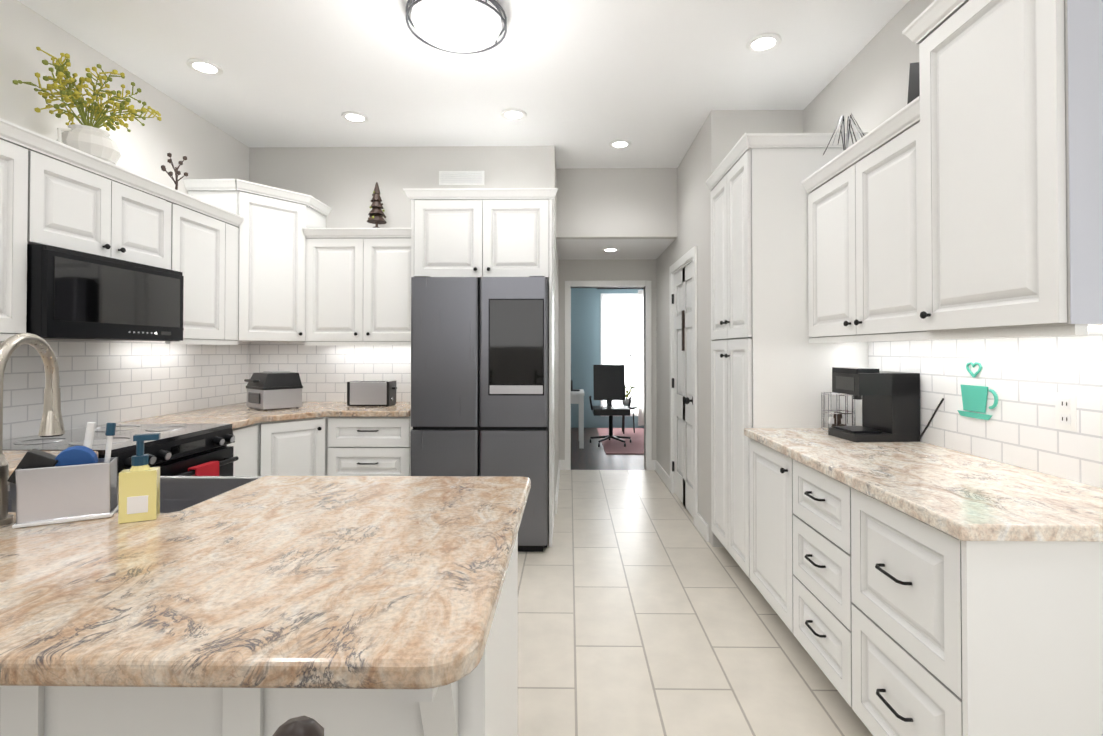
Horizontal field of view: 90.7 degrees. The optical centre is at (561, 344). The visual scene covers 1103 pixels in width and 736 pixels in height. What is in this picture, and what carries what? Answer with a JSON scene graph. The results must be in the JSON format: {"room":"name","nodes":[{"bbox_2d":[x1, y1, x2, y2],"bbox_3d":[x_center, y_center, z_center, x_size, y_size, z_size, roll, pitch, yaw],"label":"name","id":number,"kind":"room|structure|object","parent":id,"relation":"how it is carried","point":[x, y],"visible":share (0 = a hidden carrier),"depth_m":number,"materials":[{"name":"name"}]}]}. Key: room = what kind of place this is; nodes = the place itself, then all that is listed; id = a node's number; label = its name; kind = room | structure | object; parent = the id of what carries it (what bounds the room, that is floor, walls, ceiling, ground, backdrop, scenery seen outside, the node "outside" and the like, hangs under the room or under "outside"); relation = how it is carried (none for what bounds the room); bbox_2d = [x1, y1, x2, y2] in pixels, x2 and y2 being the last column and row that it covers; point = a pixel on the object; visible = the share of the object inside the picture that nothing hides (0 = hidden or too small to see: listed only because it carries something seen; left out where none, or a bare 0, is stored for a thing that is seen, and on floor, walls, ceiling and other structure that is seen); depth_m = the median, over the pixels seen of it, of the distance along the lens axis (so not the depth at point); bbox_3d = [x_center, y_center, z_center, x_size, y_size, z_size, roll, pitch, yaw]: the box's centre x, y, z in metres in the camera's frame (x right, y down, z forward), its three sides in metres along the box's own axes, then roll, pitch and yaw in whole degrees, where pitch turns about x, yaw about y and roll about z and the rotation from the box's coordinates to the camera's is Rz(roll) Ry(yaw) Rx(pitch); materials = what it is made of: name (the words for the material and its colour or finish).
{"room":"kitchen","nodes":[
{"label":"kitchen","id":0,"kind":"room"},
{"bbox_2d":[0,0,248,439],"bbox_3d":[-2.599,-0.143,1.074,0.109,2.950,6.760,0,-1,1],"label":"wall","id":1,"kind":"structure","parent":0,"point":[102,382],"depth_m":3.10,"materials":[{"name":"tile"}]},
{"bbox_2d":[0,118,35,337],"bbox_3d":[-2.363,-0.459,2.003,0.350,0.827,0.459,0,-1,1],"label":"upper cabinet","id":2,"kind":"object","parent":1,"relation":"attached to","point":[17,164],"depth_m":2.18,"materials":[{"name":"white wood"}]},
{"bbox_2d":[36,133,115,258],"bbox_3d":[-2.357,-0.642,2.436,0.350,0.450,0.400,0,-1,1],"label":"upper cabinet","id":3,"kind":"object","parent":1,"relation":"attached to","point":[76,208],"depth_m":2.44,"materials":[{"name":"white wood"}]},
{"bbox_2d":[13,47,160,164],"bbox_3d":[-2.250,-1.093,2.650,0.476,0.453,0.555,0,-1,1],"label":"potted plant","id":4,"kind":"object","parent":3,"relation":"on","point":[86,136],"visible":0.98,"depth_m":2.58,"materials":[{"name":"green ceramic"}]},
{"bbox_2d":[26,244,183,340],"bbox_3d":[-2.315,-0.216,2.631,0.424,0.386,0.792,0,-1,1],"label":"microwave","id":5,"kind":"object","parent":3,"relation":"attached to","point":[73,295],"visible":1,"depth_m":2.48,"materials":[{"name":"black metal"}]},
{"bbox_2d":[116,166,175,270],"bbox_3d":[-2.351,-0.638,2.836,0.350,0.450,0.400,0,-1,1],"label":"upper cabinet","id":6,"kind":"object","parent":1,"relation":"attached to","point":[145,223],"depth_m":2.84,"materials":[{"name":"white wood"}]},
{"bbox_2d":[165,190,227,341],"bbox_3d":[-2.345,-0.445,3.271,0.350,0.827,0.470,0,-1,1],"label":"upper cabinet","id":7,"kind":"object","parent":1,"relation":"attached to","point":[201,228],"depth_m":3.29,"materials":[{"name":"white wood"}]},
{"bbox_2d":[161,153,187,203],"bbox_3d":[-2.335,-1.010,3.300,0.112,0.301,0.112,0,-1,1],"label":"sculpture","id":8,"kind":"object","parent":7,"relation":"on","point":[170,173],"visible":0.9,"depth_m":3.29,"materials":[{"name":"brown"}]},
{"bbox_2d":[228,210,235,341],"bbox_3d":[-2.340,-0.442,3.580,0.350,0.827,0.148,0,-1,1],"label":"upper cabinet","id":9,"kind":"object","parent":1,"relation":"attached to","point":[231,217],"depth_m":3.57,"materials":[{"name":"white wood"}]},
{"bbox_2d":[183,179,331,344],"bbox_3d":[-2.177,-0.560,3.977,0.665,1.072,0.745,0,-1,1],"label":"upper cabinet","id":10,"kind":"object","parent":1,"relation":"attached to","point":[253,267],"depth_m":3.80,"materials":[{"name":"white wood"}]},
{"bbox_2d":[249,146,554,517],"bbox_3d":[-1.281,-0.107,4.385,2.450,2.950,0.100,0,-1,1],"label":"wall","id":11,"kind":"structure","parent":0,"point":[341,182],"depth_m":4.35,"materials":[{"name":"grey paint"}]},
{"bbox_2d":[248,342,410,401],"bbox_3d":[-1.758,0.190,4.334,1.481,0.545,0.008,0,-1,1],"label":"backsplash","id":12,"kind":"structure","parent":11,"relation":"attached to","point":[327,373],"depth_m":4.33,"materials":[{"name":"tile"}]},
{"bbox_2d":[312,226,379,344],"bbox_3d":[-1.669,-0.435,4.166,0.432,0.827,0.350,0,-1,1],"label":"upper cabinet","id":13,"kind":"object","parent":11,"relation":"attached to","point":[337,253],"depth_m":3.99,"materials":[{"name":"white wood"}]},
{"bbox_2d":[364,228,410,344],"bbox_3d":[-1.238,-0.435,4.160,0.431,0.827,0.350,0,-1,1],"label":"upper cabinet","id":14,"kind":"object","parent":11,"relation":"attached to","point":[387,251],"depth_m":3.99,"materials":[{"name":"white wood"}]},
{"bbox_2d":[366,182,386,227],"bbox_3d":[-1.419,-1.048,4.178,0.143,0.395,0.150,0,-1,1],"label":"cone tree","id":15,"kind":"object","parent":14,"relation":"on","point":[376,216],"visible":0.94,"depth_m":4.16,"materials":[{"name":"brown"}]},
{"bbox_2d":[439,171,483,184],"bbox_3d":[-0.797,-1.327,4.332,0.360,0.110,0.017,0,-1,1],"label":"air vent","id":16,"kind":"object","parent":11,"relation":"in","point":[461,177],"visible":1,"depth_m":4.33,"materials":[{"name":"white metal"}]},
{"bbox_2d":[18,0,908,168],"bbox_3d":[-0.476,-1.655,1.280,4.350,0.080,7.200,0,-1,1],"label":"ceiling","id":17,"kind":"structure","parent":0,"point":[582,83],"depth_m":3.12,"materials":[{"name":"white paint"}]},
{"bbox_2d":[186,58,222,75],"bbox_3d":[-2.044,-1.591,3.121,0.178,0.009,0.178,0,-1,-8],"label":"recessed light","id":18,"kind":"object","parent":17,"relation":"in","point":[202,66],"depth_m":3.11,"materials":[{"name":"white"}]},
{"bbox_2d":[341,111,368,122],"bbox_3d":[-1.441,-1.584,3.794,0.178,0.009,0.178,1,-1,-44],"label":"recessed light","id":19,"kind":"object","parent":17,"relation":"in","point":[351,116],"depth_m":3.78,"materials":[{"name":"white"}]},
{"bbox_2d":[406,0,506,53],"bbox_3d":[-0.502,-1.531,2.609,0.477,0.138,0.477,0,-1,1],"label":"flush-mount ceiling light","id":20,"kind":"object","parent":17,"relation":"attached to","point":[464,26],"visible":1,"depth_m":2.53,"materials":[{"name":"white glass"}]},
{"bbox_2d":[501,108,526,119],"bbox_3d":[-0.332,-1.584,3.748,0.178,0.009,0.178,0,-1,-8],"label":"recessed light","id":21,"kind":"object","parent":17,"relation":"in","point":[511,113],"depth_m":3.74,"materials":[{"name":"white"}]},
{"bbox_2d":[609,139,631,148],"bbox_3d":[0.460,-1.578,4.286,0.178,0.009,0.178,0,-1,-26],"label":"recessed light","id":22,"kind":"object","parent":17,"relation":"in","point":[621,143],"depth_m":4.28,"materials":[{"name":"white"}]},
{"bbox_2d":[745,33,781,52],"bbox_3d":[1.066,-1.594,2.877,0.178,0.009,0.178,1,-1,-44],"label":"recessed light","id":23,"kind":"object","parent":17,"relation":"in","point":[763,42],"depth_m":2.87,"materials":[{"name":"white"}]},
{"bbox_2d":[555,157,558,494],"bbox_3d":[-0.094,-0.098,5.239,0.100,2.950,1.640,0,-1,1],"label":"wall","id":24,"kind":"structure","parent":0,"point":[556,360],"depth_m":4.94,"materials":[{"name":"grey paint"}]},
{"bbox_2d":[555,460,562,513],"bbox_3d":[-0.029,1.322,5.223,0.030,0.110,1.640,0,-1,1],"label":"baseboard","id":25,"kind":"structure","parent":24,"relation":"attached to","point":[560,466],"depth_m":5.13,"materials":[{"name":"white wood"}]},
{"bbox_2d":[559,259,655,469],"bbox_3d":[0.508,-0.088,6.100,1.280,2.950,0.100,0,-1,1],"label":"wall","id":26,"kind":"structure","parent":0,"point":[610,270],"depth_m":6.05,"materials":[{"name":"grey paint"}]},
{"bbox_2d":[565,280,651,469],"bbox_3d":[0.513,0.337,6.095,0.960,2.099,0.136,0,-1,1],"label":"door frame","id":27,"kind":"structure","parent":26,"relation":"attached to","point":[645,285],"depth_m":6.03,"materials":[{"name":"white wood"}]},
{"bbox_2d":[571,288,643,427],"bbox_3d":[0.195,0.122,9.403,6.600,2.600,0.100,0,-1,1],"label":"wall","id":28,"kind":"structure","parent":0,"point":[585,330],"depth_m":9.35,"materials":[{"name":"blue paint"}]},
{"bbox_2d":[601,293,637,415],"bbox_3d":[1.180,0.172,9.368,1.030,2.100,0.100,0,-1,1],"label":"window","id":29,"kind":"structure","parent":28,"relation":"in","point":[619,330],"depth_m":9.40,"materials":[{"name":"white glass"}]},
{"bbox_2d":[597,288,643,288],"bbox_3d":[1.243,-0.959,9.280,1.300,0.024,0.024,0,-1,1],"label":"curtain","id":30,"kind":"object","parent":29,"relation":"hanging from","point":[597,288],"depth_m":9.27,"materials":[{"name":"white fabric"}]},
{"bbox_2d":[638,290,643,425],"bbox_3d":[1.541,0.221,9.248,0.496,2.300,0.050,0,-1,1],"label":"curtain","id":31,"kind":"object","parent":29,"relation":"hanging from","point":[640,357],"depth_m":9.24,"materials":[{"name":"white fabric"}]},
{"bbox_2d":[557,239,674,259],"bbox_3d":[0.500,-0.994,5.560,1.280,0.080,1.200,0,-1,1],"label":"ceiling","id":32,"kind":"structure","parent":0,"point":[577,249],"depth_m":5.41,"materials":[{"name":"white paint"}]},
{"bbox_2d":[602,248,618,251],"bbox_3d":[0.489,-0.951,5.459,0.168,0.007,0.168,0,-1,-8],"label":"recessed light","id":33,"kind":"object","parent":32,"relation":"in","point":[606,249],"depth_m":5.43,"materials":[{"name":"white"}]},
{"bbox_2d":[556,168,676,238],"bbox_3d":[0.491,-1.269,4.913,1.080,0.615,0.100,0,-1,1],"label":"wall","id":34,"kind":"structure","parent":0,"point":[616,203],"depth_m":4.86,"materials":[{"name":"grey paint"}]},
{"bbox_2d":[656,117,708,525],"bbox_3d":[1.081,-0.101,4.909,0.100,2.950,2.265,0,-1,1],"label":"wall","id":35,"kind":"structure","parent":0,"point":[692,202],"depth_m":4.26,"materials":[{"name":"grey paint"}]},
{"bbox_2d":[653,460,669,489],"bbox_3d":[1.026,1.326,5.570,0.030,0.110,0.915,0,-1,1],"label":"baseboard","id":36,"kind":"structure","parent":35,"relation":"attached to","point":[661,472],"depth_m":5.59,"materials":[{"name":"white wood"}]},
{"bbox_2d":[672,262,692,516],"bbox_3d":[1.016,0.354,4.616,0.114,2.010,0.881,0,-1,1],"label":"door","id":37,"kind":"structure","parent":35,"relation":"in","point":[682,382],"depth_m":4.61,"materials":[{"name":"white wood"}]},
{"bbox_2d":[669,246,697,526],"bbox_3d":[1.067,0.316,4.607,0.120,2.117,1.040,0,-1,1],"label":"door frame","id":38,"kind":"structure","parent":35,"relation":"attached to","point":[686,259],"depth_m":4.14,"materials":[{"name":"white wood"}]},
{"bbox_2d":[696,512,708,541],"bbox_3d":[1.011,1.308,3.923,0.014,0.110,0.320,0,-1,1],"label":"baseboard","id":39,"kind":"structure","parent":35,"relation":"attached to","point":[702,526],"depth_m":3.88,"materials":[{"name":"white wood"}]},
{"bbox_2d":[518,428,872,735],"bbox_3d":[0.117,1.393,3.889,6.600,0.060,12.500,0,-1,1],"label":"floor","id":40,"kind":"structure","parent":0,"point":[645,608],"depth_m":2.54,"materials":[{"name":"tile"}]},
{"bbox_2d":[0,686,43,735],"bbox_3d":[-1.202,0.900,1.370,0.497,0.872,0.717,0,-1,1],"label":"base cabinet","id":41,"kind":"object","parent":40,"relation":"on","point":[21,707],"depth_m":1.01,"materials":[{"name":"white wood"}]},
{"bbox_2d":[8,476,263,512],"bbox_3d":[-1.389,0.574,1.578,0.862,0.288,0.434,0,-1,1],"label":"sink","id":42,"kind":"object","parent":41,"relation":"in","point":[178,493],"visible":0.1,"depth_m":1.77,"materials":[{"name":"silver metal"}]},
{"bbox_2d":[0,451,530,688],"bbox_3d":[-1.323,0.441,1.465,2.441,0.042,1.481,0,-1,1],"label":"countertop","id":43,"kind":"structure","parent":41,"relation":"on","point":[359,582],"depth_m":0.93,"materials":[{"name":"stone"}]},
{"bbox_2d":[0,333,64,525],"bbox_3d":[-1.349,0.194,1.370,0.118,0.449,0.263,0,-1,1],"label":"faucet","id":44,"kind":"object","parent":43,"relation":"on","point":[51,424],"visible":1,"depth_m":1.42,"materials":[{"name":"silver metal"}]},
{"bbox_2d":[7,422,117,528],"bbox_3d":[-1.197,0.305,1.313,0.194,0.226,0.090,0,-1,-29],"label":"sink caddy","id":45,"kind":"object","parent":43,"relation":"on","point":[74,483],"visible":1,"depth_m":1.29,"materials":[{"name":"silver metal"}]},
{"bbox_2d":[118,433,160,523],"bbox_3d":[-1.011,0.317,1.306,0.074,0.202,0.045,0,-1,-27],"label":"soap bottle","id":46,"kind":"object","parent":43,"relation":"on","point":[139,489],"visible":1,"depth_m":1.29,"materials":[{"name":"yellow plastic"}]},
{"bbox_2d":[3,424,238,475],"bbox_3d":[-2.141,0.890,2.616,0.757,0.918,0.796,0,-1,1],"label":"range","id":47,"kind":"object","parent":40,"relation":"on","point":[177,449],"visible":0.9,"depth_m":2.60,"materials":[{"name":"black metal"}]},
{"bbox_2d":[188,461,218,475],"bbox_3d":[-1.773,0.752,2.698,0.042,0.316,0.170,0,-1,1],"label":"hanging towel","id":48,"kind":"object","parent":47,"relation":"hanging from","point":[210,468],"visible":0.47,"depth_m":2.70,"materials":[{"name":"red fabric"}]},
{"bbox_2d":[44,686,271,735],"bbox_3d":[-0.744,0.899,1.363,0.420,0.872,0.717,0,-1,1],"label":"base cabinet","id":49,"kind":"object","parent":40,"relation":"on","point":[68,710],"depth_m":1.02,"materials":[{"name":"white wood"}]},
{"bbox_2d":[227,417,326,475],"bbox_3d":[-2.056,0.924,3.676,0.915,0.872,1.314,0,-1,1],"label":"base cabinet","id":50,"kind":"object","parent":40,"relation":"on","point":[298,447],"depth_m":3.49,"materials":[{"name":"white wood"}]},
{"bbox_2d":[116,402,409,428],"bbox_3d":[-1.771,0.467,3.676,1.483,0.040,1.312,0,-1,1],"label":"countertop","id":51,"kind":"structure","parent":50,"relation":"on","point":[238,415],"depth_m":3.62,"materials":[{"name":"stone"}]},
{"bbox_2d":[244,371,302,409],"bbox_3d":[-2.055,0.318,3.858,0.312,0.259,0.302,-1,-1,41],"label":"grill","id":52,"kind":"object","parent":51,"relation":"on","point":[266,390],"visible":1,"depth_m":3.77,"materials":[{"name":"silver metal"}]},
{"bbox_2d":[347,381,396,405],"bbox_3d":[-1.399,0.360,4.052,0.335,0.178,0.166,0,-1,1],"label":"toaster","id":53,"kind":"object","parent":51,"relation":"on","point":[371,393],"visible":1,"depth_m":3.97,"materials":[{"name":"silver metal"}]},
{"bbox_2d":[273,716,323,735],"bbox_3d":[-0.291,0.788,0.502,0.360,1.081,0.367,0,-1,1],"label":"bar stool","id":54,"kind":"object","parent":40,"relation":"on","point":[302,726],"visible":1,"depth_m":0.35,"materials":[{"name":"black wood"}]},
{"bbox_2d":[327,416,409,475],"bbox_3d":[-1.308,0.928,4.007,0.568,0.872,0.631,0,-1,1],"label":"base cabinet","id":55,"kind":"object","parent":40,"relation":"on","point":[349,446],"depth_m":3.70,"materials":[{"name":"white wood"}]},
{"bbox_2d":[272,534,517,735],"bbox_3d":[-0.335,0.899,1.357,0.398,0.872,0.717,0,-1,1],"label":"base cabinet","id":56,"kind":"object","parent":40,"relation":"on","point":[481,699],"depth_m":1.01,"materials":[{"name":"white wood"}]},
{"bbox_2d":[411,276,548,551],"bbox_3d":[-0.535,0.459,3.907,0.891,1.808,0.754,0,-1,1],"label":"refrigerator","id":57,"kind":"object","parent":40,"relation":"on","point":[480,376],"visible":0.83,"depth_m":3.54,"materials":[{"name":"black metal"}]},
{"bbox_2d":[403,188,557,546],"bbox_3d":[-0.543,0.156,3.986,1.048,2.415,0.666,0,-1,1],"label":"cabinet","id":58,"kind":"object","parent":40,"relation":"on","point":[477,232],"visible":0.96,"depth_m":3.69,"materials":[{"name":"white wood"}]},
{"bbox_2d":[571,389,584,448],"bbox_3d":[-0.284,1.029,7.699,1.190,0.750,0.700,0,-1,1],"label":"office desk","id":59,"kind":"object","parent":40,"relation":"on","point":[577,397],"visible":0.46,"depth_m":7.35,"materials":[{"name":"white wood"}]},
{"bbox_2d":[571,380,579,390],"bbox_3d":[0.136,0.444,7.725,0.230,0.419,0.510,0,-1,1],"label":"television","id":60,"kind":"object","parent":59,"relation":"on","point":[572,389],"visible":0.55,"depth_m":7.73,"materials":[{"name":"black plastic"}]},
{"bbox_2d":[597,428,643,453],"bbox_3d":[1.526,1.402,8.070,1.900,0.012,2.300,0,-1,1],"label":"rug","id":61,"kind":"object","parent":40,"relation":"on","point":[614,446],"visible":0.36,"depth_m":7.76,"materials":[{"name":"pink fabric"}]},
{"bbox_2d":[589,365,632,446],"bbox_3d":[0.692,0.845,7.744,0.608,1.111,0.659,0,-1,1],"label":"office chair","id":62,"kind":"object","parent":61,"relation":"on","point":[609,383],"visible":0.96,"depth_m":7.94,"materials":[{"name":"black plastic"}]},
{"bbox_2d":[622,385,637,433],"bbox_3d":[1.035,1.034,8.681,0.402,0.762,0.402,0,-1,1],"label":"plant stand","id":63,"kind":"object","parent":61,"relation":"on","point":[625,402],"visible":0.65,"depth_m":8.65,"materials":[{"name":"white wood"}]},
{"bbox_2d":[749,438,788,627],"bbox_3d":[1.299,0.913,2.584,0.632,0.872,0.555,0,-1,1],"label":"base cabinet","id":64,"kind":"object","parent":40,"relation":"on","point":[768,467],"depth_m":2.57,"materials":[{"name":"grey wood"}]},
{"bbox_2d":[706,133,867,577],"bbox_3d":[1.293,0.126,3.240,0.663,2.460,0.823,0,-1,1],"label":"pantry cabinet","id":65,"kind":"object","parent":40,"relation":"on","point":[771,366],"visible":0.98,"depth_m":2.88,"materials":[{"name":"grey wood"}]},
{"bbox_2d":[789,457,844,698],"bbox_3d":[1.292,0.907,2.067,0.632,0.872,0.480,0,-1,1],"label":"base cabinet","id":66,"kind":"object","parent":40,"relation":"on","point":[816,499],"depth_m":2.07,"materials":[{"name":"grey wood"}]},
{"bbox_2d":[845,484,1102,735],"bbox_3d":[1.285,0.902,1.558,0.632,0.872,0.538,0,-1,1],"label":"base cabinet","id":67,"kind":"object","parent":40,"relation":"on","point":[897,622],"depth_m":1.30,"materials":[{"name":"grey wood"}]},
{"bbox_2d":[744,428,1102,541],"bbox_3d":[1.277,0.449,2.067,0.661,0.040,1.598,0,-1,1],"label":"countertop","id":68,"kind":"structure","parent":67,"relation":"on","point":[962,496],"depth_m":1.63,"materials":[{"name":"stone"}]},
{"bbox_2d":[821,392,854,430],"bbox_3d":[1.401,0.340,2.762,0.156,0.189,0.156,0,-1,1],"label":"basket","id":69,"kind":"object","parent":68,"relation":"on","point":[835,419],"visible":0.67,"depth_m":2.75,"materials":[{"name":"silver metal"}]},
{"bbox_2d":[828,367,919,441],"bbox_3d":[1.443,0.271,2.531,0.300,0.325,0.220,0,-1,-3],"label":"coffee maker","id":70,"kind":"object","parent":68,"relation":"on","point":[890,406],"visible":0.98,"depth_m":2.43,"materials":[{"name":"black plastic"}]},
{"bbox_2d":[918,398,943,439],"bbox_3d":[1.583,0.321,2.335,0.010,0.194,0.121,0,-1,-16],"label":"cord","id":71,"kind":"object","parent":70,"relation":"attached to","point":[931,418],"visible":0.95,"depth_m":2.33,"materials":[{"name":"black plastic"}]},
{"bbox_2d":[708,110,802,546],"bbox_3d":[1.325,-0.114,3.723,0.620,2.950,0.100,0,-1,1],"label":"wall","id":72,"kind":"structure","parent":0,"point":[727,129],"depth_m":3.69,"materials":[{"name":"grey paint"}]},
{"bbox_2d":[803,0,1102,488],"bbox_3d":[1.637,-0.147,0.701,0.109,2.950,6.135,0,-1,1],"label":"wall","id":73,"kind":"structure","parent":0,"point":[1025,379],"depth_m":2.07,"materials":[{"name":"tile"}]},
{"bbox_2d":[802,100,965,339],"bbox_3d":[1.452,-0.454,2.391,0.322,0.828,0.968,0,-1,1],"label":"upper cabinet","id":74,"kind":"object","parent":73,"relation":"attached to","point":[861,201],"depth_m":2.32,"materials":[{"name":"white wood"}]},
{"bbox_2d":[823,113,865,154],"bbox_3d":[1.386,-0.995,2.638,0.190,0.256,0.182,0,-1,1],"label":"decor","id":75,"kind":"object","parent":74,"relation":"on","point":[849,125],"visible":0.69,"depth_m":2.64,"materials":[{"name":"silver metal"}]},
{"bbox_2d":[907,62,919,103],"bbox_3d":[1.340,-0.959,1.987,0.100,0.170,0.100,0,-1,1],"label":"bookend","id":76,"kind":"object","parent":74,"relation":"on","point":[914,87],"visible":0.14,"depth_m":2.00,"materials":[{"name":"black metal"}]},
{"bbox_2d":[957,362,997,419],"bbox_3d":[1.597,0.175,2.098,0.010,0.217,0.206,0,-1,1],"label":"wall art","id":77,"kind":"object","parent":73,"relation":"attached to","point":[974,398],"visible":1,"depth_m":2.10,"materials":[{"name":"teal ceramic"}]},
{"bbox_2d":[910,0,1102,335],"bbox_3d":[1.426,-0.590,1.633,0.352,1.084,0.548,0,-1,1],"label":"upper cabinet","id":78,"kind":"object","parent":73,"relation":"attached to","point":[960,196],"depth_m":1.52,"materials":[{"name":"white wood"}]},
{"bbox_2d":[1055,392,1076,430],"bbox_3d":[1.597,0.211,1.726,0.009,0.116,0.072,0,-1,1],"label":"outlet","id":79,"kind":"object","parent":73,"relation":"attached to","point":[1065,411],"visible":1,"depth_m":1.72,"materials":[{"name":"white plastic"}]}
]}

